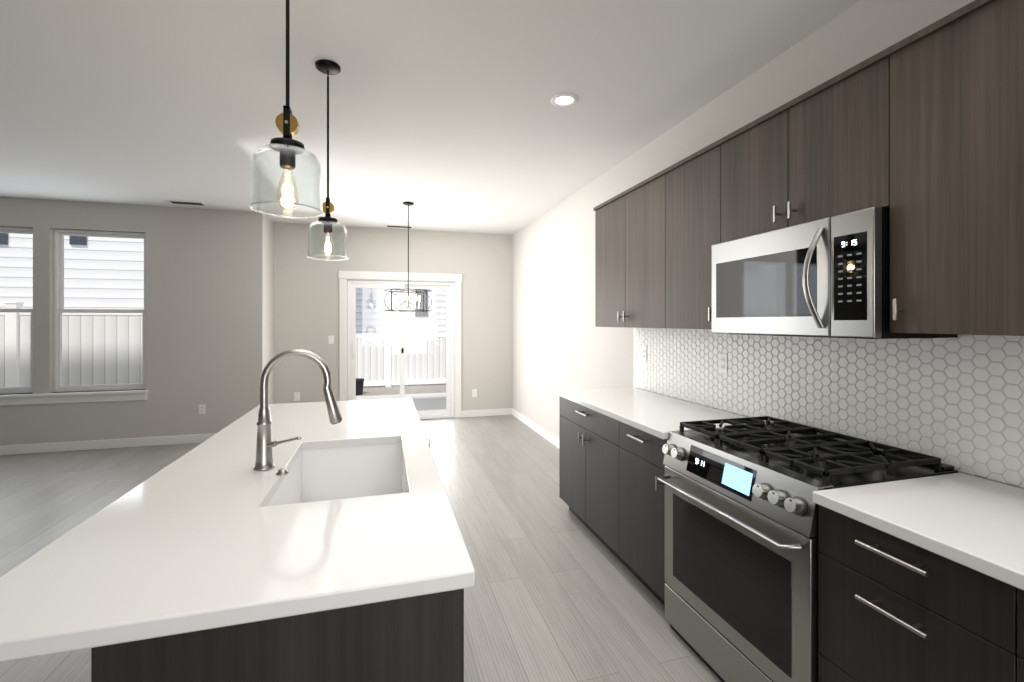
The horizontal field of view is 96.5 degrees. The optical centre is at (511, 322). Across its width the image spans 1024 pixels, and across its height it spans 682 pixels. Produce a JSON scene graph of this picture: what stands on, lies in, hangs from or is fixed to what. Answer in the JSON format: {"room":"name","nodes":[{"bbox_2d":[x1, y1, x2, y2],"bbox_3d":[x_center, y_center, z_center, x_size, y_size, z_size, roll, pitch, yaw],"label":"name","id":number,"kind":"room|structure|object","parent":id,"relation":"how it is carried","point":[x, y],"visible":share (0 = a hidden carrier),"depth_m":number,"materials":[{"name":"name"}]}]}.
{"room":"kitchen","nodes":[
{"label":"kitchen","id":0,"kind":"room"},
{"bbox_2d":[0,197,265,445],"bbox_3d":[-5.517,0.040,4.976,5.075,2.770,0.150,0,0,-16],"label":"wall","id":1,"kind":"structure","parent":0,"point":[205,306],"depth_m":5.34,"materials":[{"name":"grey paint"}]},
{"bbox_2d":[0,227,32,393],"bbox_3d":[-5.680,-0.130,4.955,0.886,1.813,0.073,0,0,-16],"label":"window","id":2,"kind":"structure","parent":1,"relation":"in","point":[12,389],"depth_m":5.01,"materials":[{"name":"clear glass"}]},
{"bbox_2d":[0,389,148,405],"bbox_3d":[-5.155,0.836,5.008,2.000,0.113,0.105,0,0,-16],"label":"window sill","id":3,"kind":"structure","parent":1,"relation":"attached to","point":[59,397],"depth_m":5.06,"materials":[{"name":"white wood"}]},
{"bbox_2d":[54,229,144,391],"bbox_3d":[-4.679,-0.130,5.237,0.886,1.813,0.073,0,0,-16],"label":"window","id":4,"kind":"structure","parent":1,"relation":"in","point":[59,247],"depth_m":5.16,"materials":[{"name":"clear glass"}]},
{"bbox_2d":[0,433,215,454],"bbox_3d":[-5.473,1.375,4.904,5.059,0.100,0.014,0,0,-16],"label":"baseboard","id":5,"kind":"structure","parent":1,"relation":"attached to","point":[122,443],"depth_m":5.14,"materials":[{"name":"white wood"}]},
{"bbox_2d":[198,404,204,413],"bbox_3d":[-3.674,1.032,5.413,0.072,0.116,0.008,0,0,-16],"label":"electrical outlet","id":6,"kind":"object","parent":1,"relation":"attached to","point":[201,409],"visible":1,"depth_m":5.41,"materials":[{"name":"white plastic"}]},
{"bbox_2d":[266,216,272,403],"bbox_3d":[-3.246,0.040,5.995,0.150,2.770,0.580,0,0,-16],"label":"wall","id":7,"kind":"structure","parent":0,"point":[269,289],"depth_m":5.94,"materials":[{"name":"grey paint"}]},
{"bbox_2d":[0,415,721,681],"bbox_3d":[-2.718,1.475,1.204,8.720,0.100,10.090,0,0,-16],"label":"floor","id":8,"kind":"structure","parent":0,"point":[560,591],"depth_m":2.80,"materials":[{"name":"grey wood"}]},
{"bbox_2d":[91,593,463,681],"bbox_3d":[-0.471,0.988,1.074,0.655,0.873,0.395,0,0,-16],"label":"base cabinet","id":9,"kind":"object","parent":8,"relation":"on","point":[422,640],"depth_m":0.90,"materials":[{"name":"brown wood"}]},
{"bbox_2d":[0,398,475,661],"bbox_3d":[-0.831,0.533,1.908,0.935,0.036,2.256,0,0,-16],"label":"countertop","id":10,"kind":"structure","parent":9,"relation":"on","point":[202,544],"depth_m":1.02,"materials":[{"name":"white stone"}]},
{"bbox_2d":[248,349,343,476],"bbox_3d":[-0.756,0.305,1.610,0.295,0.417,0.138,0,0,-16],"label":"faucet","id":11,"kind":"object","parent":10,"relation":"on","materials":[{"name":"silver metal"}]},
{"bbox_2d":[272,441,403,500],"bbox_3d":[-0.608,0.666,1.678,0.444,0.255,0.753,0,0,-16],"label":"sink","id":12,"kind":"object","parent":10,"relation":"in","point":[365,466],"depth_m":2.02,"materials":[{"name":"white ceramic"}]},
{"bbox_2d":[559,396,614,554],"bbox_3d":[0.787,0.989,3.108,0.635,0.872,0.911,0,0,-16],"label":"base cabinet","id":13,"kind":"object","parent":8,"relation":"on","point":[611,489],"depth_m":2.97,"materials":[{"name":"brown wood"}]},
{"bbox_2d":[615,420,667,604],"bbox_3d":[0.973,0.989,2.449,0.635,0.872,0.457,0,0,-16],"label":"base cabinet","id":14,"kind":"object","parent":8,"relation":"on","point":[639,455],"depth_m":2.37,"materials":[{"name":"brown wood"}]},
{"bbox_2d":[557,387,765,439],"bbox_3d":[0.835,0.532,2.885,0.650,0.035,1.368,0,0,-16],"label":"countertop","id":15,"kind":"structure","parent":14,"relation":"on","point":[657,415],"depth_m":2.73,"materials":[{"name":"white stone"}]},
{"bbox_2d":[658,416,957,681],"bbox_3d":[1.091,0.946,1.846,0.716,0.958,0.762,0,0,-16],"label":"range","id":16,"kind":"object","parent":8,"relation":"on","point":[741,555],"visible":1,"depth_m":1.68,"materials":[{"name":"silver metal"}]},
{"bbox_2d":[818,505,1001,681],"bbox_3d":[1.305,0.989,1.269,0.635,0.872,0.457,0,0,-16],"label":"base cabinet","id":17,"kind":"object","parent":8,"relation":"on","point":[891,608],"depth_m":1.18,"materials":[{"name":"brown wood"}]},
{"bbox_2d":[813,473,1023,589],"bbox_3d":[1.459,0.532,0.668,0.650,0.035,1.695,0,0,-16],"label":"countertop","id":18,"kind":"structure","parent":17,"relation":"on","point":[972,522],"depth_m":1.23,"materials":[{"name":"white stone"}]},
{"bbox_2d":[1002,582,1023,681],"bbox_3d":[1.429,0.989,0.829,0.635,0.872,0.457,0,0,-16],"label":"base cabinet","id":19,"kind":"object","parent":8,"relation":"on","point":[1012,597],"depth_m":0.97,"materials":[{"name":"brown wood"}]},
{"bbox_2d":[273,222,512,410],"bbox_3d":[-1.622,0.040,6.675,3.345,2.770,0.150,0,0,-16],"label":"wall","id":20,"kind":"structure","parent":0,"point":[305,302],"depth_m":6.54,"materials":[{"name":"grey paint"}]},
{"bbox_2d":[294,392,299,400],"bbox_3d":[-2.932,1.012,6.224,0.072,0.116,0.008,0,0,-16],"label":"electrical outlet","id":21,"kind":"object","parent":20,"relation":"attached to","point":[296,396],"visible":1,"depth_m":6.22,"materials":[{"name":"white plastic"}]},
{"bbox_2d":[328,336,333,343],"bbox_3d":[-2.513,0.242,6.343,0.072,0.116,0.006,0,0,-16],"label":"light switch","id":22,"kind":"object","parent":20,"relation":"attached to","point":[330,339],"visible":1,"depth_m":6.34,"materials":[{"name":"white plastic"}]},
{"bbox_2d":[338,271,461,419],"bbox_3d":[-1.599,0.352,6.659,1.734,2.145,0.154,0,0,-16],"label":"door frame","id":23,"kind":"structure","parent":20,"relation":"attached to","point":[448,411],"depth_m":6.63,"materials":[{"name":"white plastic"}]},
{"bbox_2d":[472,389,476,396],"bbox_3d":[-0.564,1.067,6.891,0.072,0.116,0.008,0,0,-16],"label":"electrical outlet","id":24,"kind":"object","parent":20,"relation":"attached to","point":[474,392],"visible":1,"depth_m":6.89,"materials":[{"name":"white plastic"}]},
{"bbox_2d":[461,408,510,417],"bbox_3d":[-0.384,1.375,6.938,0.780,0.100,0.014,0,0,-16],"label":"baseboard","id":25,"kind":"structure","parent":20,"relation":"attached to","point":[489,412],"depth_m":6.93,"materials":[{"name":"white wood"}]},
{"bbox_2d":[0,0,860,234],"bbox_3d":[-2.718,-1.395,1.204,8.720,0.100,10.090,0,0,-16],"label":"ceiling","id":26,"kind":"structure","parent":0,"point":[446,116],"depth_m":2.69,"materials":[{"name":"white paint"}]},
{"bbox_2d":[166,200,206,205],"bbox_3d":[-3.654,-1.341,5.137,0.350,0.008,0.150,0,0,-16],"label":"ceiling vent","id":27,"kind":"object","parent":26,"relation":"in","point":[187,202],"visible":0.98,"depth_m":5.11,"materials":[{"name":"white metal"}]},
{"bbox_2d":[249,0,323,218],"bbox_3d":[-0.681,-0.841,1.387,0.204,1.007,0.204,0,0,-16],"label":"pendant light","id":28,"kind":"object","parent":26,"relation":"hanging from","point":[287,147],"visible":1,"depth_m":1.38,"materials":[{"name":"clear glass"}]},
{"bbox_2d":[307,59,348,260],"bbox_3d":[-0.966,-0.841,2.398,0.204,1.007,0.204,0,0,-16],"label":"pendant light","id":29,"kind":"object","parent":26,"relation":"hanging from","point":[327,67],"visible":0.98,"depth_m":2.39,"materials":[{"name":"clear glass"}]},
{"bbox_2d":[386,225,412,227],"bbox_3d":[-1.579,-1.341,6.402,0.370,0.008,0.140,0,0,-16],"label":"ceiling vent","id":30,"kind":"object","parent":26,"relation":"in","point":[397,226],"visible":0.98,"depth_m":6.38,"materials":[{"name":"white metal"}]},
{"bbox_2d":[384,202,431,311],"bbox_3d":[-1.168,-0.735,5.146,0.527,1.218,0.527,0,0,-16],"label":"chandelier","id":31,"kind":"object","parent":26,"relation":"hanging from","point":[408,204],"visible":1,"depth_m":5.14,"materials":[{"name":"black metal"}]},
{"bbox_2d":[550,93,577,106],"bbox_3d":[0.314,-1.339,2.758,0.164,0.012,0.164,0,0,-16],"label":"recessed light","id":32,"kind":"object","parent":26,"relation":"in","point":[564,99],"visible":1,"depth_m":2.75,"materials":[{"name":"white plastic"}]},
{"bbox_2d":[513,0,1023,488],"bbox_3d":[1.407,0.040,2.365,0.150,2.770,10.090,0,0,-16],"label":"wall","id":33,"kind":"structure","parent":0,"point":[561,341],"depth_m":4.16,"materials":[{"name":"grey paint"}]},
{"bbox_2d":[511,408,558,447],"bbox_3d":[0.480,1.375,5.355,0.014,0.100,3.530,0,0,-16],"label":"baseboard","id":34,"kind":"structure","parent":33,"relation":"attached to","point":[548,436],"depth_m":5.91,"materials":[{"name":"white wood"}]},
{"bbox_2d":[593,171,660,327],"bbox_3d":[0.931,-0.426,3.146,0.338,0.922,0.914,0,0,-16],"label":"upper cabinet","id":35,"kind":"object","parent":33,"relation":"attached to","point":[628,224],"depth_m":3.03,"materials":[{"name":"brown wood"}]},
{"bbox_2d":[661,139,720,328],"bbox_3d":[1.117,-0.426,2.489,0.338,0.922,0.453,0,0,-16],"label":"upper cabinet","id":36,"kind":"object","parent":33,"relation":"attached to","point":[691,186],"depth_m":2.44,"materials":[{"name":"brown wood"}]},
{"bbox_2d":[721,47,888,242],"bbox_3d":[1.282,-0.632,1.900,0.338,0.510,0.770,0,0,-16],"label":"upper cabinet","id":37,"kind":"object","parent":33,"relation":"attached to","point":[823,153],"depth_m":1.74,"materials":[{"name":"brown wood"}]},
{"bbox_2d":[712,207,957,338],"bbox_3d":[1.216,-0.159,1.881,0.457,0.429,0.760,0,0,-16],"label":"microwave","id":38,"kind":"object","parent":37,"relation":"attached to","point":[828,277],"visible":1,"depth_m":1.67,"materials":[{"name":"silver metal"}]},
{"bbox_2d":[633,328,1023,487],"bbox_3d":[1.446,0.275,1.931,0.006,0.478,3.535,0,0,-16],"label":"backsplash","id":39,"kind":"structure","parent":33,"relation":"attached to","point":[957,403],"depth_m":1.85,"materials":[{"name":"white tile"}]},
{"bbox_2d":[641,346,646,361],"bbox_3d":[1.003,0.240,3.477,0.008,0.116,0.072,0,0,-16],"label":"electrical outlet","id":40,"kind":"object","parent":39,"relation":"attached to","point":[644,353],"visible":1,"depth_m":3.47,"materials":[{"name":"white plastic"}]},
{"bbox_2d":[718,353,726,373],"bbox_3d":[1.230,0.240,2.668,0.008,0.116,0.072,0,0,-16],"label":"electrical outlet","id":41,"kind":"object","parent":39,"relation":"attached to","point":[722,362],"visible":1,"depth_m":2.67,"materials":[{"name":"white plastic"}]},
{"bbox_2d":[889,0,1023,335],"bbox_3d":[1.458,-0.426,1.274,0.338,0.922,0.530,0,0,-16],"label":"upper cabinet","id":42,"kind":"object","parent":33,"relation":"attached to","point":[920,134],"depth_m":1.30,"materials":[{"name":"brown wood"}]},
{"label":"outside","id":43,"kind":"structure","parent":0,"visible":0},
{"bbox_2d":[356,383,445,395],"bbox_3d":[-3.957,1.625,6.678,28.000,0.100,29.000,0,0,-16],"label":"ground","id":44,"kind":"structure","parent":43,"point":[383,390],"depth_m":10.71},
{"bbox_2d":[0,302,141,387],"bbox_3d":[-8.858,0.640,6.153,10.430,1.870,0.145,0,0,-16],"label":"fence","id":45,"kind":"object","parent":44,"relation":"on","point":[81,345],"depth_m":6.83,"materials":[{"name":"plastic"}]},
{"bbox_2d":[0,233,143,308],"bbox_3d":[-11.374,-2.500,12.361,12.800,8.150,8.040,0,0,-16],"label":"house","id":46,"kind":"structure","parent":44,"relation":"on","point":[104,283],"depth_m":9.06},
{"bbox_2d":[356,378,363,394],"bbox_3d":[-3.384,1.407,9.956,0.316,0.334,0.316,0,0,-16],"label":"bucket","id":47,"kind":"object","parent":44,"relation":"on","point":[359,389],"depth_m":9.87,"materials":[{"name":"grey plastic"}]},
{"bbox_2d":[356,330,445,386],"bbox_3d":[0.026,0.880,11.977,9.610,1.390,0.145,0,0,-16],"label":"fence","id":48,"kind":"object","parent":44,"relation":"on","point":[413,379],"depth_m":11.17,"materials":[{"name":"plastic"}]},
{"bbox_2d":[356,288,445,333],"bbox_3d":[-1.185,-2.500,18.605,10.200,8.150,7.540,0,0,-16],"label":"house","id":49,"kind":"structure","parent":44,"relation":"on","point":[374,318],"depth_m":14.05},
{"bbox_2d":[356,392,445,410],"bbox_3d":[-1.769,1.514,8.037,3.850,0.119,2.548,0,0,-16],"label":"patio","id":50,"kind":"structure","parent":44,"relation":"on","point":[429,398],"depth_m":8.72,"materials":[{"name":"grey concrete"}]}
]}

